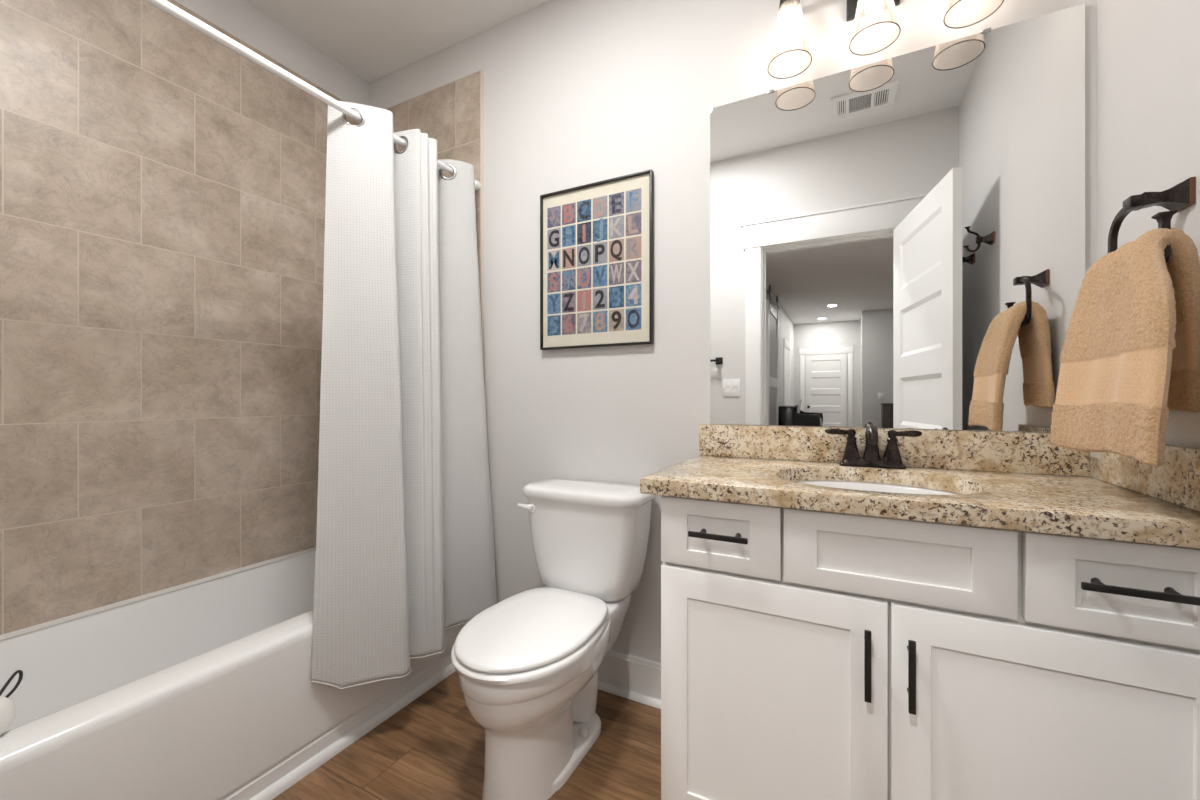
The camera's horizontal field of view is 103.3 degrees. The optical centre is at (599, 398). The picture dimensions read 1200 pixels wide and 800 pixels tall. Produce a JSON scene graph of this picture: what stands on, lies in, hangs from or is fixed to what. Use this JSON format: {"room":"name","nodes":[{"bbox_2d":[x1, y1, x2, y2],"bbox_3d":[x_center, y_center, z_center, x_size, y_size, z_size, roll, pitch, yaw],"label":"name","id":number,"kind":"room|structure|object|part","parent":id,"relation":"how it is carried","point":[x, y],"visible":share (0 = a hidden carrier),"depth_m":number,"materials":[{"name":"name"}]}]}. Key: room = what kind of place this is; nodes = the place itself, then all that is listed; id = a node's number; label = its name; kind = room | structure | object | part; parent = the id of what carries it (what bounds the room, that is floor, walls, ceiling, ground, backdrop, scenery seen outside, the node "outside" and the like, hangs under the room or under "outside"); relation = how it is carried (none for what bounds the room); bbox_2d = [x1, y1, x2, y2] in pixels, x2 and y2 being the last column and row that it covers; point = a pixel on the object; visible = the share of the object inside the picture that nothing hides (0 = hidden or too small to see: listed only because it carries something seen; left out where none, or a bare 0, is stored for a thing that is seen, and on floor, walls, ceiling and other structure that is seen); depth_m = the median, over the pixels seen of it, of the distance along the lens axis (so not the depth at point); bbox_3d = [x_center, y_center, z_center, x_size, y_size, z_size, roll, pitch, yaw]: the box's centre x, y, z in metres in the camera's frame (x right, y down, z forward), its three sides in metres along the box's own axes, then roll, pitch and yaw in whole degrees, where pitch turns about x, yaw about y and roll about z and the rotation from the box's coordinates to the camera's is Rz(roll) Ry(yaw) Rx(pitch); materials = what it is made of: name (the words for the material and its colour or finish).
{"room":"bathroom","nodes":[
{"label":"bathroom","id":0,"kind":"room"},
{"bbox_2d":[175,0,368,105],"bbox_3d":[-1.624,-0.263,1.738,0.100,2.745,1.880,0,0,27],"label":"wall","id":1,"kind":"structure","parent":0,"point":[239,18],"depth_m":2.08,"materials":[{"name":"white paint"}]},
{"bbox_2d":[0,0,359,634],"bbox_3d":[-1.540,-0.384,1.782,0.009,2.147,1.524,0,0,27],"label":"wall tile","id":2,"kind":"structure","parent":1,"relation":"attached to","point":[163,189],"depth_m":1.67,"materials":[{"name":"beige tile"}]},
{"bbox_2d":[245,0,549,82],"bbox_3d":[-1.675,-1.685,-2.714,4.090,0.100,9.840,0,0,27],"label":"ceiling","id":3,"kind":"structure","parent":0,"point":[373,39],"depth_m":2.08,"materials":[{"name":"white paint"}]},
{"bbox_2d":[272,671,660,799],"bbox_3d":[-1.675,1.160,-2.714,4.090,0.100,9.840,0,0,27],"label":"floor","id":4,"kind":"structure","parent":0,"point":[432,748],"depth_m":1.47,"materials":[{"name":"brown wood"}]},
{"bbox_2d":[0,547,466,799],"bbox_3d":[-1.203,0.898,1.604,0.752,0.424,1.514,0,0,27],"label":"bathtub","id":5,"kind":"object","parent":4,"relation":"on","point":[200,689],"visible":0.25,"depth_m":1.35,"materials":[{"name":"white ceramic"}]},
{"bbox_2d":[0,670,22,734],"bbox_3d":[-1.255,0.639,0.977,0.076,0.092,0.125,0,0,-43],"label":"sponge","id":6,"kind":"object","parent":5,"relation":"on","point":[8,711],"visible":1,"depth_m":0.97,"materials":[{"name":"white"}]},
{"bbox_2d":[249,663,455,799],"bbox_3d":[-0.862,1.096,1.423,0.020,0.028,1.507,0,0,27],"label":"trim","id":7,"kind":"structure","parent":5,"relation":"attached to","point":[313,763],"depth_m":1.52,"materials":[{"name":"white paint"}]},
{"bbox_2d":[451,478,655,799],"bbox_3d":[-0.158,0.715,1.509,0.474,0.795,0.719,0,0,27],"label":"toilet","id":8,"kind":"object","parent":4,"relation":"on","point":[527,665],"visible":0.99,"depth_m":1.42,"materials":[{"name":"white ceramic"}]},
{"bbox_3d":[-0.264,0.398,1.724,0.067,0.038,0.031,0,0,27],"label":"flush lever","id":9,"kind":"part","parent":8,"relation":"part of","materials":[{"name":"white plastic"}]},
{"bbox_3d":[-0.209,0.701,1.410,0.388,0.022,0.496,0,0,27],"label":"seat","id":10,"kind":"part","parent":8,"relation":"part of","materials":[{"name":"white plastic"}]},
{"bbox_3d":[-0.202,0.676,1.423,0.376,0.022,0.513,0,0,27],"label":"seat lid","id":11,"kind":"part","parent":8,"relation":"part of","materials":[{"name":"white plastic"}]},
{"bbox_3d":[-0.046,0.527,1.726,0.446,0.338,0.216,0,0,27],"label":"tank","id":12,"kind":"part","parent":8,"relation":"part of","materials":[{"name":"white ceramic"}]},
{"bbox_3d":[-0.048,0.338,1.723,0.474,0.040,0.237,0,0,27],"label":"tank lid","id":13,"kind":"part","parent":8,"relation":"part of","materials":[{"name":"white ceramic"}]},
{"bbox_2d":[661,496,1199,799],"bbox_3d":[0.691,0.673,1.165,0.966,0.874,0.573,0,0,27],"label":"vanity cabinet","id":14,"kind":"object","parent":4,"relation":"on","point":[806,654],"visible":0.94,"depth_m":0.92,"materials":[{"name":"white paint"}]},
{"bbox_3d":[0.271,0.312,1.083,0.133,0.014,0.042,0,0,27],"label":"handle","id":15,"kind":"part","parent":14,"relation":"part of","materials":[{"name":"black metal"}]},
{"bbox_3d":[0.275,0.318,1.107,0.274,0.158,0.019,0,0,27],"label":"drawer","id":16,"kind":"part","parent":14,"relation":"part of","materials":[{"name":"white paint"}]},
{"bbox_3d":[0.364,0.707,1.060,0.476,0.596,0.019,0,0,27],"label":"door","id":17,"kind":"part","parent":14,"relation":"part of","materials":[{"name":"white paint"}]},
{"bbox_3d":[0.534,0.525,0.948,0.014,0.139,0.042,0,0,27],"label":"handle","id":18,"kind":"part","parent":14,"relation":"part of","materials":[{"name":"black metal"}]},
{"bbox_3d":[0.578,0.318,0.950,0.394,0.158,0.019,0,0,27],"label":"drawer","id":19,"kind":"part","parent":14,"relation":"part of","materials":[{"name":"white paint"}]},
{"bbox_3d":[0.599,0.527,0.914,0.014,0.137,0.042,0,0,27],"label":"handle","id":20,"kind":"part","parent":14,"relation":"part of","materials":[{"name":"black metal"}]},
{"bbox_2d":[640,424,1199,548],"bbox_3d":[0.676,0.162,1.185,1.013,0.144,0.553,0,0,27],"label":"countertop","id":21,"kind":"structure","parent":14,"relation":"on","point":[1017,481],"depth_m":1.09,"materials":[{"name":"beige stone"}]},
{"bbox_2d":[825,423,921,468],"bbox_3d":[0.767,0.134,1.339,0.242,0.123,0.130,0,0,27],"label":"faucet","id":22,"kind":"object","parent":21,"relation":"on","point":[891,459],"visible":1,"depth_m":1.35,"materials":[{"name":"brown metal"}]},
{"bbox_3d":[0.707,0.098,1.410,0.071,0.019,0.012,0,0,27],"label":"lever","id":23,"kind":"part","parent":22,"relation":"part of","materials":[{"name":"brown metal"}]},
{"bbox_3d":[0.738,0.133,1.394,0.046,0.088,0.046,0,0,27],"label":"handle","id":24,"kind":"part","parent":22,"relation":"part of","materials":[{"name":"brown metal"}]},
{"bbox_3d":[0.765,0.125,1.335,0.046,0.104,0.120,0,0,27],"label":"spout","id":25,"kind":"part","parent":22,"relation":"part of","materials":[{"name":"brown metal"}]},
{"bbox_3d":[0.783,0.186,1.370,0.166,0.020,0.060,0,0,27],"label":"plate","id":26,"kind":"part","parent":22,"relation":"part of","materials":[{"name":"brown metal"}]},
{"bbox_3d":[0.829,0.133,1.347,0.046,0.088,0.046,0,0,27],"label":"handle","id":27,"kind":"part","parent":22,"relation":"part of","materials":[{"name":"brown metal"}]},
{"bbox_3d":[0.860,0.098,1.331,0.071,0.019,0.012,0,0,27],"label":"lever","id":28,"kind":"part","parent":22,"relation":"part of","materials":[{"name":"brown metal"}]},
{"bbox_2d":[794,480,957,494],"bbox_3d":[0.665,0.303,1.167,0.456,0.136,0.388,0,0,27],"label":"sink","id":29,"kind":"object","parent":21,"relation":"in","point":[866,486],"visible":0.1,"depth_m":1.32,"materials":[{"name":"white ceramic"}]},
{"bbox_3d":[0.793,0.707,0.839,0.478,0.596,0.019,0,0,27],"label":"door","id":30,"kind":"part","parent":14,"relation":"part of","materials":[{"name":"white paint"}]},
{"bbox_3d":[0.884,0.318,0.792,0.273,0.158,0.019,0,0,27],"label":"drawer","id":31,"kind":"part","parent":14,"relation":"part of","materials":[{"name":"white paint"}]},
{"bbox_3d":[0.874,0.311,0.772,0.146,0.014,0.042,0,0,27],"label":"handle","id":32,"kind":"part","parent":14,"relation":"part of","materials":[{"name":"black metal"}]},
{"bbox_2d":[369,0,1096,662],"bbox_3d":[0.053,-0.263,1.874,2.755,2.745,0.100,0,0,27],"label":"wall","id":33,"kind":"structure","parent":0,"point":[576,93],"depth_m":1.80,"materials":[{"name":"white paint"}]},
{"bbox_2d":[386,71,479,283],"bbox_3d":[-0.859,-0.384,2.284,0.741,2.147,0.009,0,0,27],"label":"wall tile","id":34,"kind":"structure","parent":33,"relation":"attached to","point":[449,113],"depth_m":2.19,"materials":[{"name":"beige tile"}]},
{"bbox_2d":[145,0,479,190],"bbox_3d":[-0.895,-0.947,1.445,0.044,0.044,1.514,0,0,27],"label":"shower rod","id":35,"kind":"object","parent":34,"relation":"attached to","point":[163,5],"visible":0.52,"depth_m":1.33,"materials":[{"name":"white metal"}]},
{"bbox_2d":[311,101,496,688],"bbox_3d":[-0.668,-0.039,1.735,0.242,1.900,0.744,0,0,30],"label":"shower curtain","id":36,"kind":"object","parent":35,"relation":"hanging from","point":[405,555],"visible":0.98,"depth_m":1.60,"materials":[{"name":"white fabric"}]},
{"bbox_2d":[480,69,482,352],"bbox_3d":[-0.525,-0.385,2.110,0.012,2.148,0.011,0,0,27],"label":"trim","id":37,"kind":"structure","parent":33,"relation":"attached to","point":[481,70],"depth_m":2.11,"materials":[{"name":"beige tile"}]},
{"bbox_2d":[540,169,653,349],"bbox_3d":[-0.025,-0.516,1.844,0.486,0.632,0.023,0,0,27],"label":"poster","id":38,"kind":"object","parent":33,"relation":"attached to","point":[597,238],"visible":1,"depth_m":1.83,"materials":[{"name":"multicoloured paper"}]},
{"bbox_2d":[598,650,660,708],"bbox_3d":[-0.069,1.036,1.863,1.026,0.147,0.032,0,0,27],"label":"baseboard","id":39,"kind":"structure","parent":33,"relation":"attached to","point":[631,677],"depth_m":1.76,"materials":[{"name":"white paint"}]},
{"bbox_3d":[-0.073,1.099,1.856,1.026,0.022,0.016,0,0,27],"label":"shoe molding","id":40,"kind":"part","parent":39,"relation":"part of","materials":[{"name":"white paint"}]},
{"bbox_2d":[767,0,1003,78],"bbox_3d":[0.778,-1.148,1.349,0.570,0.284,0.166,0,0,27],"label":"vanity light","id":41,"kind":"object","parent":33,"relation":"attached to","point":[855,9],"visible":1,"depth_m":1.40,"materials":[{"name":"frosted white glass"},{"name":"black metal"}]},
{"bbox_2d":[779,0,799,18],"bbox_3d":[0.572,-1.200,1.433,0.058,0.081,0.058,0,0,27],"label":"bulb","id":42,"kind":"object","parent":41,"relation":"attached to","point":[788,8],"depth_m":1.42,"materials":[{"name":"glass"}]},
{"bbox_3d":[0.572,-1.100,1.433,0.125,0.186,0.125,0,0,27],"label":"lamp shade","id":43,"kind":"part","parent":41,"relation":"part of","materials":[{"name":"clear glass"}]},
{"bbox_3d":[0.572,-1.111,1.433,0.045,0.098,0.045,0,0,27],"label":"bulb","id":44,"kind":"part","parent":41,"relation":"part of","materials":[{"name":"white glass"}]},
{"bbox_3d":[0.769,-1.111,1.332,0.045,0.098,0.045,0,0,27],"label":"bulb","id":45,"kind":"part","parent":41,"relation":"part of","materials":[{"name":"white glass"}]},
{"bbox_3d":[0.769,-1.100,1.332,0.125,0.186,0.125,0,0,27],"label":"lamp shade","id":46,"kind":"part","parent":41,"relation":"part of","materials":[{"name":"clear glass"}]},
{"bbox_3d":[0.966,-1.100,1.230,0.125,0.186,0.125,0,0,27],"label":"lamp shade","id":47,"kind":"part","parent":41,"relation":"part of","materials":[{"name":"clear glass"}]},
{"bbox_2d":[699,424,1089,476],"bbox_3d":[0.798,0.143,1.421,1.013,0.106,0.020,0,0,27],"label":"backsplash","id":48,"kind":"structure","parent":33,"relation":"attached to","point":[1018,452],"depth_m":1.35,"materials":[{"name":"beige stone"}]},
{"bbox_2d":[710,3,1084,432],"bbox_3d":[0.804,-0.458,1.422,0.954,1.092,0.012,0,0,27],"label":"wall mirror","id":49,"kind":"object","parent":33,"relation":"attached to","point":[897,242],"visible":0.94,"depth_m":1.37,"materials":[{"name":"white mirror"}]},
{"bbox_2d":[1097,0,1199,448],"bbox_3d":[0.941,-0.263,0.482,0.100,2.745,1.760,0,0,27],"label":"wall","id":50,"kind":"structure","parent":0,"point":[1148,51],"depth_m":0.99,"materials":[{"name":"white paint"}]},
{"bbox_2d":[1107,177,1194,262],"bbox_3d":[1.053,-0.316,0.897,0.079,0.172,0.199,0,0,27],"label":"towel ring","id":51,"kind":"object","parent":50,"relation":"attached to","point":[1181,196],"visible":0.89,"depth_m":0.89,"materials":[{"name":"brown metal"}]},
{"bbox_2d":[1051,228,1199,466],"bbox_3d":[0.984,-0.093,0.861,0.152,0.417,0.373,0,0,27],"label":"hand towel","id":52,"kind":"object","parent":51,"relation":"hanging from","point":[1130,356],"visible":1,"depth_m":0.82,"materials":[{"name":"beige fabric"}]},
{"bbox_3d":[1.054,-0.378,0.900,0.079,0.048,0.048,0,0,27],"label":"post","id":53,"kind":"part","parent":51,"relation":"part of","materials":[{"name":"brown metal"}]}
]}

